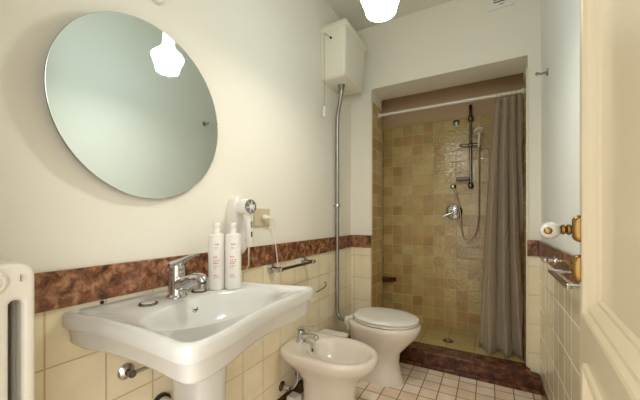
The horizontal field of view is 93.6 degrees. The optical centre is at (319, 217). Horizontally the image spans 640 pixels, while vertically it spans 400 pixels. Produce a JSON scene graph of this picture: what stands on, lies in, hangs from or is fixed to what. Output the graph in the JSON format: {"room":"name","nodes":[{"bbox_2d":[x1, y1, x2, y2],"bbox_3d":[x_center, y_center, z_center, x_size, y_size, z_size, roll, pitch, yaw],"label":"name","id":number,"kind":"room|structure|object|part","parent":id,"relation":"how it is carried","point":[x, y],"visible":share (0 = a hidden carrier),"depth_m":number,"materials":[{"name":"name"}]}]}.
{"room":"bathroom","nodes":[
{"label":"bathroom","id":0,"kind":"room"},
{"bbox_2d":[0,0,350,272],"bbox_3d":[-0.332,-0.249,1.706,0.150,2.725,2.750,0,0,29],"label":"wall","id":1,"kind":"structure","parent":0,"point":[259,61],"depth_m":1.25,"materials":[{"name":"paint"}]},
{"bbox_2d":[44,11,217,198],"bbox_3d":[-0.585,-0.366,1.050,0.051,0.596,0.599,0,0,29],"label":"mirror","id":2,"kind":"object","parent":1,"relation":"attached to","point":[126,100],"visible":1,"depth_m":0.97,"materials":[{"name":"clear glass"}]},
{"bbox_2d":[151,0,163,5],"bbox_3d":[-0.585,-0.795,1.080,0.022,0.048,0.048,0,0,29],"label":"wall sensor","id":3,"kind":"object","parent":1,"relation":"attached to","point":[156,2],"visible":1,"depth_m":1.08,"materials":[{"name":"white plastic"}]},
{"bbox_2d":[34,247,350,399],"bbox_3d":[-0.294,0.639,1.611,0.010,0.777,2.320,0,0,29],"label":"wall tile","id":4,"kind":"structure","parent":1,"relation":"attached to","point":[63,370],"depth_m":1.41,"materials":[{"name":"beige tile"}]},
{"bbox_2d":[117,362,148,379],"bbox_3d":[-0.594,0.477,1.016,0.052,0.110,0.151,0,0,40],"label":"supply valve","id":5,"kind":"object","parent":4,"relation":"attached to","point":[126,371],"visible":0.59,"depth_m":0.98,"materials":[{"name":"silver metal"}]},
{"bbox_2d":[154,392,172,399],"bbox_3d":[-0.533,0.673,1.071,0.111,0.068,0.068,0,0,29],"label":"pipe","id":6,"kind":"object","parent":4,"relation":"attached to","point":[164,395],"visible":1,"depth_m":1.09,"materials":[{"name":"metal"}]},
{"bbox_2d":[267,257,315,273],"bbox_3d":[-0.153,0.277,1.777,0.082,0.062,0.398,0,0,29],"label":"towel rail","id":7,"kind":"object","parent":4,"relation":"attached to","point":[271,268],"visible":1,"depth_m":1.67,"materials":[{"name":"silver metal"}]},
{"bbox_3d":[-0.235,0.277,1.630,0.082,0.062,0.062,0,0,29],"label":"post","id":8,"kind":"part","parent":7,"relation":"part of","materials":[{"name":"silver metal"}]},
{"bbox_3d":[-0.072,0.277,1.922,0.082,0.062,0.062,0,0,29],"label":"post","id":9,"kind":"part","parent":7,"relation":"part of","materials":[{"name":"silver metal"}]},
{"bbox_2d":[34,235,351,313],"bbox_3d":[-0.291,0.199,1.609,0.016,0.105,2.320,0,0,29],"label":"trim","id":10,"kind":"structure","parent":1,"relation":"attached to","point":[58,289],"depth_m":0.99,"materials":[{"name":"brown tile"}]},
{"bbox_2d":[226,196,246,253],"bbox_3d":[-0.382,0.033,1.407,0.055,0.270,0.098,0,0,29],"label":"holder","id":11,"kind":"object","parent":1,"relation":"attached to","point":[232,215],"visible":0.44,"depth_m":1.38,"materials":[{"name":"white plastic"}]},
{"bbox_2d":[236,199,277,283],"bbox_3d":[-0.312,0.148,1.499,0.096,0.467,0.382,0,0,10],"label":"hair dryer","id":12,"kind":"object","parent":11,"relation":"hanging from","point":[245,207],"visible":0.92,"depth_m":1.34,"materials":[{"name":"white plastic"}]},
{"bbox_3d":[-0.326,0.050,1.358,0.043,0.158,0.042,0,0,29],"label":"handle","id":13,"kind":"part","parent":12,"relation":"part of","materials":[{"name":"white plastic"}]},
{"bbox_2d":[245,199,255,213],"bbox_3d":[-0.308,-0.051,1.334,0.009,0.063,0.063,0,0,36],"label":"grille","id":14,"kind":"object","parent":12,"relation":"attached to","point":[250,206],"depth_m":1.33,"materials":[{"name":"white plastic"}]},
{"bbox_3d":[-0.309,0.191,1.526,0.073,0.380,0.334,0,0,16],"label":"cord","id":15,"kind":"part","parent":12,"relation":"part of","materials":[{"name":"white plastic"}]},
{"bbox_2d":[253,208,269,226],"bbox_3d":[-0.306,-0.003,1.588,0.010,0.094,0.124,0,0,29],"label":"power outlet","id":16,"kind":"object","parent":1,"relation":"attached to","point":[257,215],"visible":0.87,"depth_m":1.57,"materials":[{"name":"beige plastic"}]},
{"bbox_2d":[279,371,298,390],"bbox_3d":[-0.180,0.949,1.746,0.124,0.101,0.063,0,0,-42],"label":"valve","id":17,"kind":"object","parent":1,"relation":"attached to","point":[282,385],"visible":0.97,"depth_m":1.73,"materials":[{"name":"silver metal"}]},
{"bbox_2d":[277,379,303,399],"bbox_3d":[-0.312,1.071,1.575,0.012,0.085,2.240,0,0,29],"label":"baseboard","id":18,"kind":"structure","parent":1,"relation":"attached to","point":[299,388],"depth_m":1.86,"materials":[{"name":"red stone"}]},
{"bbox_2d":[333,84,344,321],"bbox_3d":[0.141,-0.105,2.272,0.073,1.761,0.137,0,0,-39],"label":"pipe","id":19,"kind":"object","parent":1,"relation":"attached to","point":[341,87],"visible":0.92,"depth_m":2.30,"materials":[{"name":"silver metal"}]},
{"bbox_2d":[320,18,366,116],"bbox_3d":[0.184,-1.034,2.252,0.211,0.655,0.431,0,0,29],"label":"cistern","id":20,"kind":"object","parent":1,"relation":"attached to","point":[343,50],"visible":1,"depth_m":2.13,"materials":[{"name":"plastic"}]},
{"bbox_3d":[0.183,-1.153,2.264,0.196,0.332,0.383,0,0,29],"label":"tank","id":21,"kind":"part","parent":20,"relation":"part of","materials":[{"name":"plastic"}]},
{"bbox_3d":[0.189,-1.340,2.261,0.211,0.042,0.411,0,0,29],"label":"lid","id":22,"kind":"part","parent":20,"relation":"part of","materials":[{"name":"plastic"}]},
{"bbox_2d":[381,100,382,128],"bbox_3d":[0.508,-0.112,3.001,0.145,2.650,0.330,0,0,29],"label":"wall","id":23,"kind":"structure","parent":0,"point":[382,100],"depth_m":3.09,"materials":[{"name":"paint"}]},
{"bbox_2d":[382,129,382,306],"bbox_3d":[0.572,0.057,2.961,0.006,1.932,0.324,0,0,29],"label":"tile","id":24,"kind":"structure","parent":23,"relation":"attached to","point":[382,129],"depth_m":3.07,"materials":[{"name":"beige tile"}]},
{"bbox_2d":[326,0,450,30],"bbox_3d":[0.434,-1.662,1.333,1.950,0.100,2.750,0,0,29],"label":"ceiling","id":25,"kind":"structure","parent":0,"point":[353,11],"depth_m":2.33,"materials":[{"name":"paint"}]},
{"bbox_2d":[361,0,398,21],"bbox_3d":[0.246,-1.221,1.215,0.174,0.782,0.174,0,0,29],"label":"pendant lamp","id":26,"kind":"object","parent":25,"relation":"hanging from","point":[375,10],"visible":1,"depth_m":1.21,"materials":[{"name":"white glass"}]},
{"bbox_3d":[0.246,-0.839,1.215,0.111,0.005,0.111,0,0,29],"label":"bulb","id":27,"kind":"part","parent":26,"relation":"part of","materials":[{"name":"white glass"}]},
{"bbox_2d":[301,362,541,399],"bbox_3d":[0.103,1.163,0.745,1.950,0.100,3.800,0,0,29],"label":"floor","id":28,"kind":"structure","parent":0,"point":[420,383],"depth_m":1.95,"materials":[{"name":"tile"}]},
{"bbox_2d":[0,259,33,399],"bbox_3d":[-0.685,0.596,0.571,0.338,1.034,0.124,0,0,29],"label":"radiator","id":29,"kind":"object","parent":28,"relation":"on","point":[16,279],"visible":1,"depth_m":0.54,"materials":[{"name":"metal"}]},
{"bbox_2d":[62,281,313,399],"bbox_3d":[-0.349,0.689,0.989,0.510,0.848,0.626,0,0,29],"label":"washbasin","id":30,"kind":"object","parent":28,"relation":"on","point":[191,340],"visible":0.94,"depth_m":0.84,"materials":[{"name":"white ceramic"}]},
{"bbox_2d":[166,253,208,298],"bbox_3d":[-0.447,0.195,1.016,0.183,0.155,0.068,0,0,29],"label":"faucet","id":31,"kind":"object","parent":30,"relation":"on","point":[178,282],"visible":1,"depth_m":1.01,"materials":[{"name":"silver metal"}]},
{"bbox_3d":[-0.463,0.152,1.026,0.137,0.069,0.054,0,0,29],"label":"lever","id":32,"kind":"part","parent":31,"relation":"part of","materials":[{"name":"silver metal"}]},
{"bbox_3d":[-0.430,0.216,1.007,0.146,0.072,0.048,0,0,29],"label":"spout","id":33,"kind":"part","parent":31,"relation":"part of","materials":[{"name":"silver metal"}]},
{"bbox_2d":[208,223,224,289],"bbox_3d":[-0.398,0.145,1.159,0.061,0.255,0.061,0,0,29],"label":"pump bottle","id":34,"kind":"object","parent":30,"relation":"on","point":[216,241],"visible":1,"depth_m":1.14,"materials":[{"name":"white plastic"}]},
{"bbox_2d":[225,222,240,289],"bbox_3d":[-0.338,0.145,1.171,0.061,0.255,0.061,0,0,29],"label":"pump bottle","id":35,"kind":"object","parent":30,"relation":"on","point":[232,239],"visible":1,"depth_m":1.15,"materials":[{"name":"white plastic"}]},
{"bbox_2d":[286,391,301,399],"bbox_3d":[-0.149,1.067,1.736,0.070,0.092,0.070,0,0,29],"label":"storage box","id":36,"kind":"object","parent":28,"relation":"on","point":[293,395],"visible":1,"depth_m":1.73,"materials":[{"name":"white plastic"}]},
{"bbox_2d":[280,332,378,399],"bbox_3d":[0.062,0.921,1.686,0.538,0.384,0.372,0,0,29],"label":"bidet","id":37,"kind":"object","parent":28,"relation":"on","point":[331,367],"visible":0.97,"depth_m":1.61,"materials":[{"name":"white ceramic"}]},
{"bbox_2d":[296,325,318,342],"bbox_3d":[-0.073,0.677,1.762,0.149,0.105,0.062,0,0,29],"label":"faucet","id":38,"kind":"object","parent":37,"relation":"on","point":[301,335],"visible":1,"depth_m":1.76,"materials":[{"name":"silver metal"}]},
{"bbox_3d":[-0.088,0.646,1.770,0.104,0.042,0.045,0,0,29],"label":"lever","id":39,"kind":"part","parent":38,"relation":"part of","materials":[{"name":"silver metal"}]},
{"bbox_3d":[-0.062,0.692,1.755,0.122,0.041,0.032,0,0,29],"label":"spout","id":40,"kind":"part","parent":38,"relation":"part of","materials":[{"name":"silver metal"}]},
{"bbox_2d":[319,329,348,337],"bbox_3d":[0.080,0.952,2.053,0.200,0.322,0.138,0,0,29],"label":"pedal bin","id":41,"kind":"object","parent":28,"relation":"on","point":[327,331],"visible":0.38,"depth_m":2.08,"materials":[{"name":"white plastic"}]},
{"bbox_2d":[344,307,420,386],"bbox_3d":[0.428,0.891,2.105,0.534,0.444,0.358,0,0,29],"label":"toilet","id":42,"kind":"object","parent":28,"relation":"on","point":[388,331],"visible":0.89,"depth_m":2.00,"materials":[{"name":"white ceramic"}]},
{"bbox_3d":[0.458,0.704,2.088,0.432,0.015,0.348,0,0,29],"label":"seat","id":43,"kind":"part","parent":42,"relation":"part of","materials":[{"name":"white plastic"}]},
{"bbox_3d":[0.457,0.680,2.089,0.440,0.023,0.354,0,0,29],"label":"lid","id":44,"kind":"part","parent":42,"relation":"part of","materials":[{"name":"white plastic"}]},
{"bbox_2d":[351,0,540,387],"bbox_3d":[0.926,-0.249,2.416,1.346,2.725,0.280,0,0,29],"label":"wall","id":45,"kind":"structure","parent":0,"point":[451,43],"depth_m":2.26,"materials":[{"name":"paint"}]},
{"bbox_2d":[351,247,370,313],"bbox_3d":[0.351,0.639,2.576,0.179,0.777,0.005,0,0,29],"label":"wall tile","id":46,"kind":"structure","parent":45,"relation":"attached to","point":[360,256],"depth_m":2.58,"materials":[{"name":"beige tile"}]},
{"bbox_2d":[352,235,370,247],"bbox_3d":[0.355,0.199,2.567,0.172,0.105,0.016,0,0,29],"label":"trim","id":47,"kind":"structure","parent":45,"relation":"attached to","point":[364,241],"depth_m":2.56,"materials":[{"name":"brown tile"}]},
{"bbox_2d":[371,100,372,234],"bbox_3d":[0.435,-0.423,2.533,0.012,1.137,0.018,0,0,29],"label":"trim","id":48,"kind":"structure","parent":45,"relation":"attached to","point":[371,100],"depth_m":2.53,"materials":[{"name":"beige paint"}]},
{"bbox_2d":[371,102,381,306],"bbox_3d":[0.504,0.018,2.658,0.006,2.010,0.272,0,0,29],"label":"tile","id":49,"kind":"structure","parent":45,"relation":"attached to","point":[376,238],"depth_m":2.66,"materials":[{"name":"beige tile"}]},
{"bbox_2d":[378,88,523,117],"bbox_3d":[0.995,-0.915,2.424,1.079,0.040,0.040,0,0,29],"label":"curtain rod","id":50,"kind":"object","parent":49,"relation":"attached to","point":[522,89],"visible":0.94,"depth_m":2.38,"materials":[{"name":"white metal"}]},
{"bbox_2d":[479,90,523,358],"bbox_3d":[1.343,0.043,2.238,0.288,1.937,0.124,0,0,29],"label":"shower curtain","id":51,"kind":"object","parent":50,"relation":"hanging from","point":[501,316],"visible":1,"depth_m":2.22,"materials":[{"name":"fabric"}]},
{"bbox_2d":[348,334,531,376],"bbox_3d":[0.829,1.001,2.291,1.274,0.024,0.150,0,0,29],"label":"trim","id":52,"kind":"structure","parent":45,"relation":"attached to","point":[506,365],"depth_m":2.13,"materials":[{"name":"red stone"}]},
{"bbox_2d":[350,338,540,394],"bbox_3d":[0.851,1.063,2.284,1.320,0.100,0.125,0,0,29],"label":"trim","id":53,"kind":"structure","parent":45,"relation":"attached to","point":[533,381],"depth_m":2.08,"materials":[{"name":"red stone"}]},
{"bbox_2d":[487,0,514,11],"bbox_3d":[1.244,-1.508,2.070,0.164,0.123,0.012,0,0,29],"label":"air vent","id":54,"kind":"object","parent":45,"relation":"in","point":[492,5],"visible":1,"depth_m":2.08,"materials":[{"name":"white plastic"}]},
{"bbox_2d":[523,75,527,366],"bbox_3d":[1.450,0.018,2.126,0.006,2.010,0.272,0,0,29],"label":"tile","id":55,"kind":"structure","parent":45,"relation":"attached to","point":[524,82],"depth_m":2.13,"materials":[{"name":"beige tile"}]},
{"bbox_2d":[526,68,527,365],"bbox_3d":[1.379,-0.004,2.002,0.012,1.975,0.018,0,0,29],"label":"trim","id":56,"kind":"structure","parent":45,"relation":"attached to","point":[527,68],"depth_m":2.00,"materials":[{"name":"beige paint"}]},
{"bbox_2d":[527,240,537,255],"bbox_3d":[1.400,0.199,1.980,0.059,0.105,0.016,0,0,29],"label":"trim","id":57,"kind":"structure","parent":45,"relation":"attached to","point":[532,245],"depth_m":1.97,"materials":[{"name":"brown tile"}]},
{"bbox_2d":[528,256,539,369],"bbox_3d":[1.409,0.623,1.981,0.066,0.743,0.005,0,0,29],"label":"tiled wall","id":58,"kind":"structure","parent":45,"relation":"attached to","point":[533,261],"depth_m":1.98,"materials":[{"name":"beige tile"}]},
{"bbox_2d":[383,73,523,129],"bbox_3d":[1.274,-0.112,2.829,1.650,2.650,0.120,0,0,29],"label":"wall","id":59,"kind":"structure","parent":0,"point":[511,82],"depth_m":2.80,"materials":[{"name":"paint"}]},
{"bbox_2d":[382,276,395,281],"bbox_3d":[0.677,0.619,3.006,0.133,0.040,0.142,0,0,29],"label":"corner shelf","id":60,"kind":"object","parent":59,"relation":"attached to","point":[384,278],"visible":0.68,"depth_m":3.02,"materials":[{"name":"red stone"}]},
{"bbox_2d":[383,114,522,339],"bbox_3d":[1.241,0.057,2.775,1.355,1.932,0.006,0,0,29],"label":"tile","id":61,"kind":"structure","parent":59,"relation":"attached to","point":[438,273],"depth_m":2.86,"materials":[{"name":"beige tile"}]},
{"bbox_2d":[442,204,462,219],"bbox_3d":[1.209,-0.055,2.747,0.167,0.144,0.074,0,0,29],"label":"shower mixer","id":62,"kind":"object","parent":61,"relation":"attached to","point":[452,211],"visible":0.94,"depth_m":2.75,"materials":[{"name":"silver metal"}]},
{"bbox_2d":[453,120,459,125],"bbox_3d":[1.247,-0.872,2.754,0.060,0.060,0.024,0,0,29],"label":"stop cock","id":63,"kind":"object","parent":61,"relation":"attached to","point":[456,122],"visible":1,"depth_m":2.75,"materials":[{"name":"silver metal"}]},
{"bbox_2d":[450,104,483,240],"bbox_3d":[1.285,-0.399,2.640,0.281,1.207,0.186,0,0,29],"label":"shower rail","id":64,"kind":"object","parent":61,"relation":"attached to","point":[478,130],"visible":1,"depth_m":2.65,"materials":[{"name":"silver metal"}]},
{"bbox_3d":[1.274,-0.347,2.686,0.103,0.027,0.079,0,0,29],"label":"soap dish","id":65,"kind":"part","parent":64,"relation":"part of","materials":[{"name":"silver metal"}]},
{"bbox_3d":[1.334,-0.642,2.663,0.021,0.720,0.021,0,0,29],"label":"rail","id":66,"kind":"part","parent":64,"relation":"part of","materials":[{"name":"silver metal"}]},
{"bbox_3d":[1.334,-0.947,2.663,0.028,0.110,0.028,0,0,29],"label":"rail","id":67,"kind":"part","parent":64,"relation":"part of","materials":[{"name":"silver metal"}]},
{"bbox_2d":[414,323,523,362],"bbox_3d":[1.105,1.068,2.533,1.355,0.090,0.560,0,0,29],"label":"floor","id":68,"kind":"structure","parent":0,"point":[467,341],"depth_m":2.53,"materials":[{"name":"tile"}]},
{"bbox_2d":[443,339,453,342],"bbox_3d":[1.065,1.018,2.499,0.084,0.011,0.084,0,0,29],"label":"shower drain","id":69,"kind":"object","parent":68,"relation":"on","point":[444,340],"visible":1,"depth_m":2.49,"materials":[{"name":"silver metal"}]},
{"bbox_2d":[541,0,579,380],"bbox_3d":[0.973,-0.249,0.973,0.150,2.725,2.750,0,0,29],"label":"wall","id":70,"kind":"structure","parent":0,"point":[560,19],"depth_m":1.41,"materials":[{"name":"paint"}]},
{"bbox_2d":[535,68,548,75],"bbox_3d":[1.285,-0.840,1.744,0.061,0.044,0.044,0,0,29],"label":"robe hook","id":71,"kind":"object","parent":70,"relation":"attached to","point":[546,72],"visible":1,"depth_m":1.74,"materials":[{"name":"silver metal"}]},
{"bbox_2d":[541,381,547,399],"bbox_3d":[0.848,1.069,0.917,0.012,0.088,2.230,0,0,29],"label":"baseboard","id":72,"kind":"structure","parent":70,"relation":"attached to","point":[543,392],"depth_m":1.81,"materials":[{"name":"red stone"}]},
{"bbox_2d":[542,256,555,264],"bbox_3d":[1.124,0.208,1.479,0.050,0.044,0.044,0,0,29],"label":"wall hook","id":73,"kind":"object","parent":70,"relation":"attached to","point":[545,260],"visible":1,"depth_m":1.47,"materials":[{"name":"silver metal"}]},
{"bbox_2d":[538,240,579,283],"bbox_3d":[0.868,0.199,0.957,0.016,0.105,2.320,0,0,29],"label":"trim","id":74,"kind":"structure","parent":70,"relation":"attached to","point":[563,258],"depth_m":1.39,"materials":[{"name":"brown tile"}]},
{"bbox_2d":[540,258,579,399],"bbox_3d":[0.873,0.639,0.955,0.005,0.777,2.320,0,0,29],"label":"wall tile","id":75,"kind":"structure","parent":70,"relation":"attached to","point":[559,306],"depth_m":1.44,"materials":[{"name":"beige tile"}]},
{"bbox_2d":[548,269,579,289],"bbox_3d":[0.927,0.225,1.125,0.069,0.052,0.382,0,0,29],"label":"towel bar","id":76,"kind":"object","parent":75,"relation":"attached to","point":[553,272],"visible":0.61,"depth_m":1.09,"materials":[{"name":"silver metal"}]},
{"bbox_3d":[1.008,0.225,1.269,0.068,0.052,0.052,0,0,29],"label":"post","id":77,"kind":"part","parent":76,"relation":"part of","materials":[{"name":"silver metal"}]},
{"bbox_3d":[0.846,0.225,0.981,0.068,0.052,0.052,0,0,29],"label":"post","id":78,"kind":"part","parent":76,"relation":"part of","materials":[{"name":"silver metal"}]},
{"bbox_3d":[-0.316,-0.250,0.207,1.346,2.725,0.150,0,0,29],"label":"wall","id":79,"kind":"structure","parent":0,"visible":0},
{"bbox_2d":[539,0,639,399],"bbox_3d":[0.334,0.082,0.311,0.106,2.038,0.666,0,0,29],"label":"door","id":80,"kind":"structure","parent":79,"relation":"in","point":[606,268],"depth_m":0.43,"materials":[{"name":"beige paint"}]},
{"bbox_3d":[0.450,0.024,0.589,0.034,0.034,0.058,0,0,43],"label":"knob","id":81,"kind":"part","parent":80,"relation":"part of","materials":[{"name":"white ceramic"}]},
{"bbox_3d":[0.479,0.022,0.586,0.037,0.022,0.022,0,0,29],"label":"knob stem","id":82,"kind":"part","parent":80,"relation":"part of","materials":[{"name":"gold metal"}]},
{"bbox_3d":[0.493,0.020,0.577,0.014,0.052,0.027,0,0,34],"label":"knob plate","id":83,"kind":"part","parent":80,"relation":"part of","materials":[{"name":"gold metal"}]},
{"bbox_3d":[0.493,0.096,0.577,0.014,0.052,0.027,0,0,34],"label":"keyhole plate","id":84,"kind":"part","parent":80,"relation":"part of","materials":[{"name":"gold metal"}]}
]}

